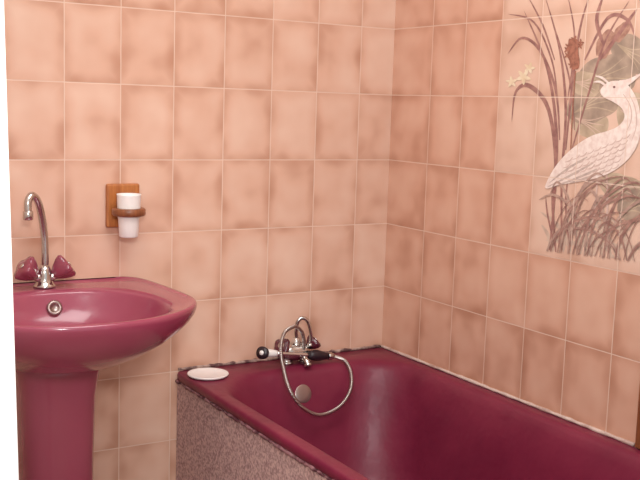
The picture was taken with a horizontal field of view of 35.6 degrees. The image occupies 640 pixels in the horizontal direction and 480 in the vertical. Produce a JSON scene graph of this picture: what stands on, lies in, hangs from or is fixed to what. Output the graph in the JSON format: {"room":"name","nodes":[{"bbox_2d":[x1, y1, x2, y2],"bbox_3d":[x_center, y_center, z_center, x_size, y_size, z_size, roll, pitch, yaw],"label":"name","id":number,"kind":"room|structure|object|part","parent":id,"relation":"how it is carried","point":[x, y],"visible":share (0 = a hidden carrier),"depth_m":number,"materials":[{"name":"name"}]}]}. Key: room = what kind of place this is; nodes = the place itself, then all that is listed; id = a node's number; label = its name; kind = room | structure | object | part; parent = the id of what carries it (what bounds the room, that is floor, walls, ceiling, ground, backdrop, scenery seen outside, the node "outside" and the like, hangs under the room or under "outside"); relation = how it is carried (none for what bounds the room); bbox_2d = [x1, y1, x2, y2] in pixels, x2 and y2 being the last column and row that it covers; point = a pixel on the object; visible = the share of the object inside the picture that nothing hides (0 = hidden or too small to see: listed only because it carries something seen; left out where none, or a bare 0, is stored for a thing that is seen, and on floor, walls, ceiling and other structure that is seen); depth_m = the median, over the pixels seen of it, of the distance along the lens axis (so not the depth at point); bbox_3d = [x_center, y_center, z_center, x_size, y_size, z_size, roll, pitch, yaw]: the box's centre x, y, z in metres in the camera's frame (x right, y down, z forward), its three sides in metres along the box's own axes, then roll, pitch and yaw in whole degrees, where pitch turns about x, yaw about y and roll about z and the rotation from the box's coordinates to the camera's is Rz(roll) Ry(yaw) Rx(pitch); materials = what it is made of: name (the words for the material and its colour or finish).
{"room":"bathroom","nodes":[
{"label":"bathroom","id":0,"kind":"room"},
{"bbox_2d":[4,0,395,479],"bbox_3d":[-0.499,-0.280,2.750,1.840,2.450,0.120,-3,9,-31],"label":"wall","id":1,"kind":"structure","parent":0,"point":[253,135],"depth_m":2.81,"materials":[{"name":"pink tile"}]},
{"bbox_2d":[106,183,145,227],"bbox_3d":[-0.507,-0.087,2.642,0.092,0.117,0.106,-3,9,-31],"label":"holder","id":2,"kind":"object","parent":1,"relation":"attached to","point":[112,212],"visible":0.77,"depth_m":2.65,"materials":[{"name":"brown wood"}]},
{"bbox_2d":[117,193,140,237],"bbox_3d":[-0.505,-0.065,2.636,0.065,0.114,0.065,-3,9,-31],"label":"tumbler","id":3,"kind":"object","parent":2,"relation":"in","point":[128,227],"visible":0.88,"depth_m":2.62,"materials":[{"name":"white plastic"}]},
{"bbox_2d":[178,345,380,369],"bbox_3d":[-0.105,0.353,3.011,0.693,0.014,0.013,-3,9,-31],"label":"trim","id":4,"kind":"structure","parent":1,"relation":"attached to","point":[372,346],"depth_m":2.96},
{"bbox_2d":[382,0,639,442],"bbox_3d":[1.140,-0.086,1.696,0.120,2.450,3.400,-3,9,-31],"label":"wall","id":5,"kind":"structure","parent":0,"point":[465,294],"depth_m":2.76,"materials":[{"name":"pink tile"}]},
{"bbox_2d":[381,344,634,446],"bbox_3d":[0.461,0.406,2.749,0.011,0.012,1.036,-3,9,-31],"label":"trim","id":6,"kind":"structure","parent":5,"relation":"attached to","point":[543,409],"depth_m":2.63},
{"bbox_2d":[494,0,639,274],"bbox_3d":[0.623,-0.446,2.415,0.003,1.000,0.561,-3,9,-31],"label":"tile mural","id":7,"kind":"object","parent":5,"relation":"attached to","point":[568,117],"visible":1,"depth_m":2.43,"materials":[{"name":"multicoloured tile"}]},
{"bbox_2d":[635,387,639,448],"bbox_3d":[0.774,-0.448,2.150,0.014,1.876,0.060,-3,9,-31],"label":"trim","id":8,"kind":"structure","parent":5,"relation":"attached to","point":[637,440],"depth_m":2.28,"materials":[{"name":"brown wood"}]},
{"bbox_3d":[-0.219,1.232,1.149,3.120,0.100,3.520,-3,9,-31],"label":"floor","id":9,"kind":"structure","parent":0,"visible":0},
{"bbox_2d":[13,277,196,479],"bbox_3d":[-0.607,0.566,2.421,0.586,0.852,0.548,-3,9,-31],"label":"pedestal sink","id":10,"kind":"object","parent":9,"relation":"on","point":[66,333],"visible":0.94,"depth_m":2.42,"materials":[{"name":"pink ceramic"}]},
{"bbox_2d":[14,192,75,288],"bbox_3d":[-0.694,-0.002,2.522,0.157,0.246,0.076,-3,9,-31],"label":"mixer tap","id":11,"kind":"object","parent":10,"relation":"on","point":[27,269],"visible":1,"depth_m":2.52,"materials":[{"name":"silver metal"}]},
{"bbox_3d":[-0.739,0.072,2.505,0.056,0.063,0.061,2,8,5],"label":"knob","id":12,"kind":"part","parent":11,"relation":"part of","materials":[{"name":"red plastic"}]},
{"bbox_3d":[-0.709,-0.025,2.498,0.025,0.193,0.084,6,9,27],"label":"spout","id":13,"kind":"part","parent":11,"relation":"part of","materials":[{"name":"silver metal"}]},
{"bbox_2d":[33,265,55,288],"bbox_3d":[-0.702,0.090,2.543,0.062,0.058,0.056,-3,9,-31],"label":"tap","id":14,"kind":"object","parent":11,"relation":"on","point":[44,277],"depth_m":2.53,"materials":[{"name":"silver metal"}]},
{"bbox_3d":[-0.653,0.068,2.557,0.061,0.063,0.056,5,8,23],"label":"knob","id":15,"kind":"part","parent":11,"relation":"part of","materials":[{"name":"red plastic"}]},
{"bbox_2d":[13,277,196,374],"bbox_3d":[-0.596,0.231,2.377,0.586,0.176,0.548,-3,9,-31],"label":"basin","id":16,"kind":"object","parent":10,"relation":"in","point":[89,326],"depth_m":2.35,"materials":[{"name":"red ceramic"}]},
{"bbox_2d":[175,348,639,479],"bbox_3d":[0.317,0.751,2.328,0.711,0.571,1.698,-3,9,-31],"label":"bathtub","id":17,"kind":"object","parent":9,"relation":"on","point":[402,418],"visible":0.98,"depth_m":2.76,"materials":[{"name":"red ceramic"}]},
{"bbox_2d":[187,367,228,379],"bbox_3d":[-0.313,0.375,2.788,0.116,0.009,0.116,-3,9,-31],"label":"soap dish","id":18,"kind":"object","parent":17,"relation":"on","point":[207,373],"visible":1,"depth_m":2.79,"materials":[{"name":"white ceramic"}]},
{"bbox_3d":[0.024,0.776,2.160,0.016,0.547,1.687,-3,9,-31],"label":"panel","id":19,"kind":"part","parent":17,"relation":"part of","materials":[{"name":"stone"}]},
{"bbox_2d":[274,316,320,366],"bbox_3d":[-0.059,0.298,2.937,0.159,0.144,0.094,-3,9,-31],"label":"mixer tap","id":20,"kind":"object","parent":17,"relation":"on","point":[312,342],"visible":0.77,"depth_m":2.94,"materials":[{"name":"silver metal"}]},
{"bbox_3d":[-0.111,0.311,2.919,0.046,0.046,0.046,3,8,8],"label":"knob","id":21,"kind":"part","parent":20,"relation":"part of","materials":[{"name":"red plastic"}]},
{"bbox_2d":[294,316,312,347],"bbox_3d":[-0.048,0.271,2.953,0.058,0.095,0.018,1,8,-8],"label":"outlet","id":22,"kind":"object","parent":20,"relation":"attached to","point":[309,342],"depth_m":2.95,"materials":[{"name":"silver metal"}]},
{"bbox_2d":[256,324,352,416],"bbox_3d":[-0.031,0.374,2.894,0.295,0.249,0.145,-3,9,-31],"label":"shower","id":23,"kind":"object","parent":20,"relation":"attached to","point":[262,352],"visible":1,"depth_m":2.89,"materials":[{"name":"silver plastic"}]},
{"bbox_3d":[-0.077,0.334,2.913,0.119,0.032,0.015,-3,9,-31],"label":"handle","id":24,"kind":"part","parent":23,"relation":"part of","materials":[{"name":"silver metal"}]},
{"bbox_3d":[-0.047,0.351,2.934,0.023,0.042,0.063,-4,10,-39],"label":"spout","id":25,"kind":"part","parent":20,"relation":"part of","materials":[{"name":"silver metal"}]},
{"bbox_3d":[-0.018,0.304,2.979,0.048,0.048,0.045,5,8,23],"label":"knob","id":26,"kind":"part","parent":20,"relation":"part of","materials":[{"name":"red plastic"}]},
{"bbox_3d":[-0.830,-0.144,1.664,0.150,2.450,1.420,-3,9,-31],"label":"wall","id":27,"kind":"structure","parent":0,"visible":0},
{"bbox_2d":[0,0,18,479],"bbox_3d":[-0.432,-0.049,1.048,0.236,2.450,0.100,-3,9,-31],"label":"trim","id":28,"kind":"structure","parent":27,"relation":"attached to","point":[8,411],"depth_m":1.07,"materials":[{"name":"white paint"}]}
]}

